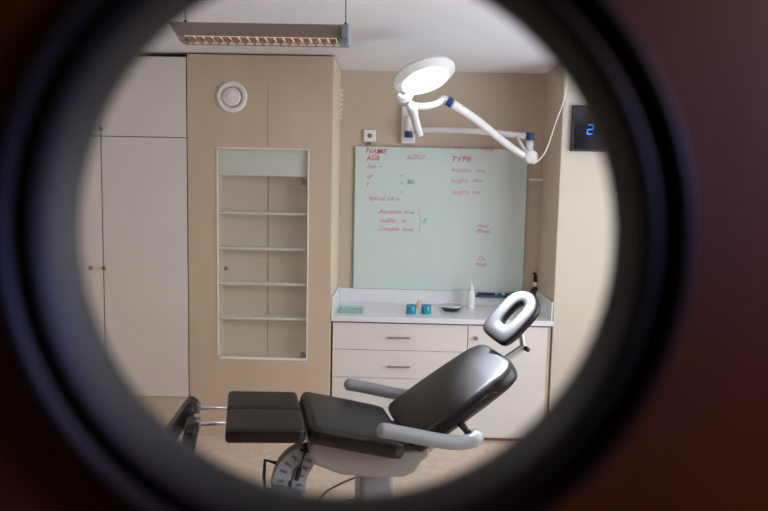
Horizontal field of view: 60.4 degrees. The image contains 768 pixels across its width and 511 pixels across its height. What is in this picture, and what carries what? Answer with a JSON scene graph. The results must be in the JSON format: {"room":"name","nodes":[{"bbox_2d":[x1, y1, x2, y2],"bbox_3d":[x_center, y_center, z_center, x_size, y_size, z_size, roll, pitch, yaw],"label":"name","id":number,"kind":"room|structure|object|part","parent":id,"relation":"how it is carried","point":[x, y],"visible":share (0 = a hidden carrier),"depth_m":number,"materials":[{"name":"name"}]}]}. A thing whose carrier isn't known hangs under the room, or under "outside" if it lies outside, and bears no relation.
{"room":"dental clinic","nodes":[
{"label":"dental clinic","id":0,"kind":"room"},
{"bbox_2d":[181,434,507,494],"bbox_3d":[-0.186,1.639,3.229,5.600,0.050,5.245,1,6,1],"label":"floor","id":1,"kind":"structure","parent":0,"point":[246,458],"depth_m":4.68,"materials":[{"name":"plastic"}]},
{"bbox_2d":[81,131,105,338],"bbox_3d":[-2.446,-0.087,5.305,0.636,2.873,0.648,1,6,1],"label":"tall cabinet","id":2,"kind":"object","parent":1,"relation":"on","point":[92,203],"visible":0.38,"depth_m":5.00,"materials":[{"name":"beige paint"}]},
{"bbox_2d":[100,56,189,433],"bbox_3d":[-1.806,-0.072,5.295,0.649,2.873,0.648,1,6,1],"label":"tall cabinet","id":3,"kind":"object","parent":1,"relation":"on","point":[144,139],"visible":0.8,"depth_m":4.99,"materials":[{"name":"beige paint"}]},
{"bbox_3d":[-1.786,-1.178,4.899,0.638,0.583,0.019,1,6,1],"label":"door","id":4,"kind":"part","parent":3,"relation":"part of","materials":[{"name":"white laminate"}]},
{"bbox_3d":[-1.812,0.103,5.027,0.638,1.981,0.019,1,6,1],"label":"door","id":5,"kind":"part","parent":3,"relation":"part of","materials":[{"name":"white laminate"}]},
{"bbox_2d":[187,54,340,434],"bbox_3d":[-0.933,-0.061,5.279,1.086,2.891,0.651,1,6,1],"label":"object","id":6,"kind":"object","parent":1,"relation":"on","point":[264,176],"visible":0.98,"depth_m":5.04,"materials":[{"name":"beige laminate"}]},
{"bbox_2d":[216,81,246,112],"bbox_3d":[-1.124,-1.170,4.864,0.230,0.230,0.030,1,6,1],"label":"valve","id":7,"kind":"object","parent":6,"relation":"attached to","point":[228,96],"visible":1,"depth_m":4.86,"materials":[{"name":"white plastic"}]},
{"bbox_2d":[219,313,306,320],"bbox_3d":[-0.925,0.479,5.140,0.683,0.018,0.128,1,6,1],"label":"shelf","id":8,"kind":"object","parent":6,"relation":"attached to","point":[250,316],"depth_m":5.12,"materials":[{"name":"white wood"}]},
{"bbox_2d":[219,280,306,285],"bbox_3d":[-0.920,0.212,5.113,0.683,0.018,0.128,1,6,1],"label":"shelf","id":9,"kind":"object","parent":6,"relation":"attached to","point":[221,282],"depth_m":5.08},
{"bbox_2d":[219,245,306,250],"bbox_3d":[-0.914,-0.056,5.087,0.683,0.018,0.128,1,6,1],"label":"shelf","id":10,"kind":"object","parent":6,"relation":"attached to","point":[221,247],"depth_m":5.08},
{"bbox_2d":[219,211,306,215],"bbox_3d":[-0.908,-0.324,5.060,0.683,0.018,0.128,1,6,1],"label":"shelf","id":11,"kind":"object","parent":6,"relation":"attached to","point":[221,213],"depth_m":5.02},
{"bbox_3d":[-0.392,-0.052,5.298,0.004,2.891,0.595,1,6,1],"label":"panel","id":12,"kind":"part","parent":6,"relation":"part of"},
{"bbox_2d":[339,90,342,118],"bbox_3d":[-0.348,-1.215,5.313,0.031,0.238,0.039,1,6,1],"label":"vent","id":13,"kind":"object","parent":6,"relation":"attached to","point":[340,90],"visible":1,"depth_m":5.30,"materials":[{"name":"white plastic"}]},
{"bbox_2d":[323,477,354,493],"bbox_3d":[-0.277,1.509,4.201,0.315,0.011,0.400,-1,6,-17],"label":"power cable","id":14,"kind":"object","parent":1,"relation":"on","point":[329,489],"visible":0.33,"depth_m":4.30,"materials":[{"name":"black plastic"}]},
{"bbox_2d":[168,291,540,494],"bbox_3d":[-0.142,0.892,3.451,1.963,1.391,0.820,0,6,-12],"label":"chair","id":15,"kind":"object","parent":1,"relation":"on","point":[343,436],"visible":0.88,"depth_m":3.29,"materials":[{"name":"black leather"}]},
{"bbox_3d":[-0.734,0.808,3.172,0.350,0.047,0.023,0,6,-12],"label":"extension rod","id":16,"kind":"part","parent":15,"relation":"part of","materials":[{"name":"silver metal"}]},
{"bbox_3d":[-0.806,0.798,3.443,0.358,0.051,0.023,0,6,-12],"label":"extension rod","id":17,"kind":"part","parent":15,"relation":"part of","materials":[{"name":"silver metal"}]},
{"bbox_3d":[-0.489,1.157,3.302,0.153,0.069,0.100,0,6,-12],"label":"plate","id":18,"kind":"part","parent":15,"relation":"part of","materials":[{"name":"grey metal"}]},
{"bbox_3d":[-0.374,1.030,3.261,0.138,0.162,0.023,0,6,-12],"label":"release lever","id":19,"kind":"part","parent":15,"relation":"part of","materials":[{"name":"black plastic"}]},
{"bbox_3d":[-0.178,0.875,3.441,0.488,0.193,0.612,0,6,-12],"label":"seat","id":20,"kind":"part","parent":15,"relation":"part of","materials":[{"name":"black leather"}]},
{"bbox_3d":[0.034,0.785,3.851,0.539,0.152,0.092,0,6,-12],"label":"armrest","id":21,"kind":"part","parent":15,"relation":"part of","materials":[{"name":"grey plastic"}]},
{"bbox_3d":[0.227,0.859,3.152,0.539,0.152,0.092,0,6,-12],"label":"armrest","id":22,"kind":"part","parent":15,"relation":"part of","materials":[{"name":"grey plastic"}]},
{"bbox_3d":[0.364,0.736,3.542,0.586,0.427,0.592,0,6,-12],"label":"backrest","id":23,"kind":"part","parent":15,"relation":"part of","materials":[{"name":"black leather"}]},
{"bbox_3d":[0.764,0.501,3.575,0.025,0.026,0.075,0,6,-12],"label":"clamp knob","id":24,"kind":"part","parent":15,"relation":"part of","materials":[{"name":"black plastic"}]},
{"bbox_2d":[331,321,467,434],"bbox_3d":[0.115,0.942,5.367,1.044,0.924,0.637,1,6,1],"label":"base cabinet","id":25,"kind":"object","parent":1,"relation":"on","point":[398,355],"visible":0.47,"depth_m":5.06,"materials":[{"name":"laminate"}]},
{"bbox_3d":[0.113,1.060,5.100,1.030,0.225,0.019,1,6,1],"label":"drawer","id":26,"kind":"part","parent":25,"relation":"part of","materials":[{"name":"laminate"}]},
{"bbox_3d":[0.117,0.837,5.078,1.030,0.215,0.019,1,6,1],"label":"drawer","id":27,"kind":"part","parent":25,"relation":"part of","materials":[{"name":"laminate"}]},
{"bbox_3d":[0.111,0.851,5.054,0.180,0.013,0.032,1,6,1],"label":"handle","id":28,"kind":"part","parent":25,"relation":"part of","materials":[{"name":"metal"}]},
{"bbox_3d":[0.111,0.626,5.031,0.180,0.013,0.032,1,6,1],"label":"handle","id":29,"kind":"part","parent":25,"relation":"part of","materials":[{"name":"metal"}]},
{"bbox_3d":[0.122,0.624,5.057,1.030,0.205,0.019,1,6,1],"label":"drawer","id":30,"kind":"part","parent":25,"relation":"part of","materials":[{"name":"laminate"}]},
{"bbox_3d":[0.108,1.284,5.123,1.030,0.218,0.019,1,6,1],"label":"drawer","id":31,"kind":"part","parent":25,"relation":"part of","materials":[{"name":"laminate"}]},
{"bbox_2d":[331,285,552,325],"bbox_3d":[0.447,0.396,5.311,1.685,0.184,0.630,1,6,1],"label":"countertop","id":32,"kind":"structure","parent":25,"relation":"on","point":[378,305],"depth_m":5.41,"materials":[{"name":"white laminate"}]},
{"bbox_2d":[406,304,416,313],"bbox_3d":[0.213,0.422,5.182,0.085,0.067,0.085,1,6,1],"label":"glass jar","id":33,"kind":"object","parent":32,"relation":"on","point":[410,308],"visible":1,"depth_m":5.15,"materials":[{"name":"blue glass"}]},
{"bbox_2d":[416,300,421,307],"bbox_3d":[0.289,0.401,5.433,0.044,0.062,0.044,1,6,1],"label":"pot","id":34,"kind":"object","parent":32,"relation":"on","point":[418,303],"visible":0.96,"depth_m":5.42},
{"bbox_2d":[421,304,431,313],"bbox_3d":[0.332,0.423,5.196,0.085,0.067,0.085,1,6,1],"label":"glass jar","id":35,"kind":"object","parent":32,"relation":"on","point":[425,308],"visible":1,"depth_m":5.16,"materials":[{"name":"blue glass"}]},
{"bbox_2d":[439,303,463,311],"bbox_3d":[0.544,0.424,5.350,0.206,0.044,0.206,1,6,1],"label":"dish","id":36,"kind":"object","parent":32,"relation":"on","point":[451,307],"visible":1,"depth_m":5.29,"materials":[{"name":"silver metal"}]},
{"bbox_2d":[441,307,460,311],"bbox_3d":[0.544,0.429,5.351,0.176,0.034,0.176,1,6,1],"label":"bowl","id":37,"kind":"object","parent":36,"relation":"on","point":[451,309],"depth_m":5.28,"materials":[{"name":"silver metal"}]},
{"bbox_3d":[0.544,0.406,5.348,0.206,0.010,0.206,1,6,1],"label":"plate","id":38,"kind":"part","parent":36,"relation":"part of","materials":[{"name":"silver metal"}]},
{"bbox_2d":[467,282,474,308],"bbox_3d":[0.721,0.327,5.475,0.066,0.218,0.066,1,6,1],"label":"squeeze bottle","id":39,"kind":"object","parent":32,"relation":"on","point":[470,293],"visible":1,"depth_m":5.45,"materials":[{"name":"white plastic"}]},
{"bbox_2d":[530,272,537,295],"bbox_3d":[1.275,0.288,5.583,0.076,0.298,0.076,1,6,1],"label":"pump bottle","id":40,"kind":"object","parent":32,"relation":"on","point":[534,289],"visible":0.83,"depth_m":5.56,"materials":[{"name":"black plastic"}]},
{"bbox_2d":[464,324,550,440],"bbox_3d":[0.954,0.960,5.354,0.632,0.924,0.636,1,6,1],"label":"base cabinet","id":41,"kind":"object","parent":1,"relation":"on","point":[513,410],"visible":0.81,"depth_m":5.07,"materials":[{"name":"laminate"}]},
{"bbox_2d":[145,0,554,73],"bbox_3d":[-0.125,-1.304,2.916,5.600,0.060,5.285,1,6,1],"label":"ceiling","id":42,"kind":"structure","parent":0,"point":[387,35],"depth_m":4.15,"materials":[{"name":"paint"}]},
{"bbox_2d":[172,0,350,47],"bbox_3d":[-0.572,-1.146,3.092,0.831,0.306,0.158,1,6,1],"label":"pendant light","id":43,"kind":"object","parent":42,"relation":"hanging from","point":[186,32],"visible":0.99,"depth_m":3.05,"materials":[{"name":"grey metal"}]},
{"bbox_3d":[-0.908,-1.015,3.111,0.030,0.021,0.070,1,6,1],"label":"louvre blade","id":44,"kind":"part","parent":43,"relation":"part of","materials":[{"name":"brown metal"}]},
{"bbox_3d":[-0.866,-1.014,3.111,0.030,0.021,0.070,1,6,1],"label":"louvre blade","id":45,"kind":"part","parent":43,"relation":"part of","materials":[{"name":"brown metal"}]},
{"bbox_3d":[-0.825,-1.013,3.110,0.030,0.021,0.070,1,6,1],"label":"louvre blade","id":46,"kind":"part","parent":43,"relation":"part of","materials":[{"name":"brown metal"}]},
{"bbox_3d":[-0.783,-1.012,3.110,0.030,0.021,0.070,1,6,1],"label":"louvre blade","id":47,"kind":"part","parent":43,"relation":"part of","materials":[{"name":"metal"}]},
{"bbox_3d":[-0.741,-1.011,3.109,0.030,0.021,0.070,1,6,1],"label":"louvre blade","id":48,"kind":"part","parent":43,"relation":"part of","materials":[{"name":"metal"}]},
{"bbox_3d":[-0.700,-1.010,3.108,0.030,0.021,0.070,1,6,1],"label":"louvre blade","id":49,"kind":"part","parent":43,"relation":"part of","materials":[{"name":"metal"}]},
{"bbox_3d":[-0.658,-1.009,3.108,0.030,0.021,0.070,1,6,1],"label":"louvre blade","id":50,"kind":"part","parent":43,"relation":"part of","materials":[{"name":"metal"}]},
{"bbox_3d":[-0.616,-1.008,3.107,0.030,0.021,0.070,1,6,1],"label":"louvre blade","id":51,"kind":"part","parent":43,"relation":"part of","materials":[{"name":"metal"}]},
{"bbox_3d":[-0.574,-1.007,3.106,0.030,0.021,0.070,1,6,1],"label":"louvre blade","id":52,"kind":"part","parent":43,"relation":"part of","materials":[{"name":"metal"}]},
{"bbox_3d":[-0.562,-0.995,3.107,0.724,0.003,0.076,1,6,1],"label":"louvre rail","id":53,"kind":"part","parent":43,"relation":"part of","materials":[{"name":"silver metal"}]},
{"bbox_3d":[-0.533,-1.006,3.106,0.030,0.021,0.070,1,6,1],"label":"louvre blade","id":54,"kind":"part","parent":43,"relation":"part of","materials":[{"name":"brown metal"}]},
{"bbox_3d":[-0.491,-1.005,3.105,0.030,0.021,0.070,1,6,1],"label":"louvre blade","id":55,"kind":"part","parent":43,"relation":"part of","materials":[{"name":"brown metal"}]},
{"bbox_3d":[-0.449,-1.004,3.104,0.030,0.021,0.070,1,6,1],"label":"louvre blade","id":56,"kind":"part","parent":43,"relation":"part of","materials":[{"name":"metal"}]},
{"bbox_3d":[-0.408,-1.003,3.104,0.030,0.021,0.070,1,6,1],"label":"louvre blade","id":57,"kind":"part","parent":43,"relation":"part of","materials":[{"name":"silver metal"}]},
{"bbox_3d":[-0.366,-1.002,3.103,0.030,0.021,0.070,1,6,1],"label":"louvre blade","id":58,"kind":"part","parent":43,"relation":"part of","materials":[{"name":"silver metal"}]},
{"bbox_3d":[-0.324,-1.001,3.102,0.030,0.021,0.070,1,6,1],"label":"louvre blade","id":59,"kind":"part","parent":43,"relation":"part of","materials":[{"name":"silver metal"}]},
{"bbox_3d":[-0.282,-1.000,3.102,0.030,0.021,0.070,1,6,1],"label":"louvre blade","id":60,"kind":"part","parent":43,"relation":"part of","materials":[{"name":"metal"}]},
{"bbox_3d":[-0.241,-1.000,3.101,0.030,0.021,0.070,1,6,1],"label":"louvre blade","id":61,"kind":"part","parent":43,"relation":"part of","materials":[{"name":"silver metal"}]},
{"bbox_2d":[533,83,567,163],"bbox_3d":[1.238,-1.056,4.863,0.253,0.765,0.047,5,7,36],"label":"hanging cable","id":62,"kind":"object","parent":42,"relation":"hanging from","point":[566,83],"visible":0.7,"depth_m":4.86,"materials":[{"name":"white plastic"}]},
{"bbox_2d":[338,70,545,291],"bbox_3d":[-0.110,-0.086,5.642,5.600,2.905,0.100,1,6,1],"label":"wall","id":63,"kind":"structure","parent":0,"point":[511,102],"depth_m":5.48,"materials":[{"name":"beige paint"}]},
{"bbox_2d":[364,130,375,144],"bbox_3d":[-0.117,-0.981,5.484,0.100,0.123,0.035,1,6,1],"label":"wall socket","id":64,"kind":"object","parent":63,"relation":"attached to","point":[369,135],"visible":1,"depth_m":5.47,"materials":[{"name":"white plastic"}]},
{"bbox_2d":[353,146,527,291],"bbox_3d":[0.468,-0.311,5.546,1.440,1.210,0.024,1,6,1],"label":"board","id":65,"kind":"object","parent":63,"relation":"attached to","point":[426,218],"visible":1,"depth_m":5.54,"materials":[{"name":"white glass"}]},
{"bbox_2d":[475,294,508,297],"bbox_3d":[0.957,0.344,5.583,0.368,0.022,0.029,1,6,1],"label":"marker tray","id":66,"kind":"object","parent":65,"relation":"attached to","point":[486,296],"visible":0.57,"depth_m":5.57,"materials":[{"name":"blue plastic"}]},
{"bbox_2d":[477,292,494,294],"bbox_3d":[0.865,0.325,5.583,0.145,0.024,0.024,1,6,1],"label":"marker","id":67,"kind":"object","parent":66,"relation":"on","point":[478,293],"visible":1,"depth_m":5.57,"materials":[{"name":"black plastic"}]},
{"bbox_2d":[393,55,537,163],"bbox_3d":[0.613,-0.967,4.685,1.103,0.578,1.601,1,6,1],"label":"lamp","id":68,"kind":"object","parent":63,"relation":"attached to","point":[426,74],"visible":1,"depth_m":4.18,"materials":[{"name":"white plastic"}]},
{"bbox_3d":[0.202,-1.078,5.464,0.116,0.303,0.043,1,6,1],"label":"wall plate","id":69,"kind":"part","parent":68,"relation":"part of","materials":[{"name":"white plastic"}]},
{"bbox_2d":[405,68,445,91],"bbox_3d":[0.252,-1.083,4.055,0.260,0.031,0.260,-3,-19,-37],"label":"diffuser","id":70,"kind":"object","parent":68,"relation":"attached to","point":[419,79],"depth_m":4.03,"materials":[{"name":"white plastic"}]},
{"bbox_3d":[0.667,-0.969,5.237,0.992,0.107,0.083,4,6,22],"label":"arm","id":71,"kind":"part","parent":68,"relation":"part of","materials":[{"name":"white metal"}]},
{"bbox_3d":[0.740,-0.880,4.684,0.106,0.344,0.941,6,8,43],"label":"arm","id":72,"kind":"part","parent":68,"relation":"part of","materials":[{"name":"white metal"}]},
{"bbox_3d":[1.114,-0.815,5.040,0.056,0.131,0.061,1,6,1],"label":"elbow post","id":73,"kind":"part","parent":68,"relation":"part of","materials":[{"name":"white metal"}]},
{"bbox_2d":[528,178,542,180],"bbox_3d":[1.267,-0.630,5.482,0.141,0.016,0.058,1,6,1],"label":"wall ledge","id":74,"kind":"object","parent":63,"relation":"attached to","point":[529,179],"visible":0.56,"depth_m":5.45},
{"bbox_2d":[537,67,564,308],"bbox_3d":[1.308,-0.546,5.211,0.004,1.845,0.616,1,6,1],"label":"wall","id":75,"kind":"structure","parent":0,"point":[554,85],"depth_m":5.18,"materials":[{"name":"beige paint"}]},
{"bbox_2d":[547,81,611,404],"bbox_3d":[1.991,-0.003,5.251,1.384,2.905,0.620,1,6,1],"label":"wall pier","id":76,"kind":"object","parent":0,"point":[584,232],"visible":0.14,"depth_m":4.95,"materials":[{"name":"beige paint"}]},
{"bbox_2d":[570,105,599,151],"bbox_3d":[1.614,-0.928,4.834,0.480,0.332,0.039,1,6,1],"label":"wall clock","id":77,"kind":"object","parent":76,"relation":"attached to","point":[582,138],"visible":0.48,"depth_m":4.83,"materials":[{"name":"black plastic"}]},
{"bbox_3d":[-0.203,0.430,0.454,5.600,2.905,0.040,1,6,1],"label":"wall","id":78,"kind":"structure","parent":0,"visible":0},
{"bbox_2d":[0,0,767,510],"bbox_3d":[-0.039,0.672,0.458,0.920,2.410,0.048,1,6,1],"label":"door","id":79,"kind":"structure","parent":78,"relation":"in","point":[664,406],"depth_m":0.38,"materials":[{"name":"brown wood"}]}
]}

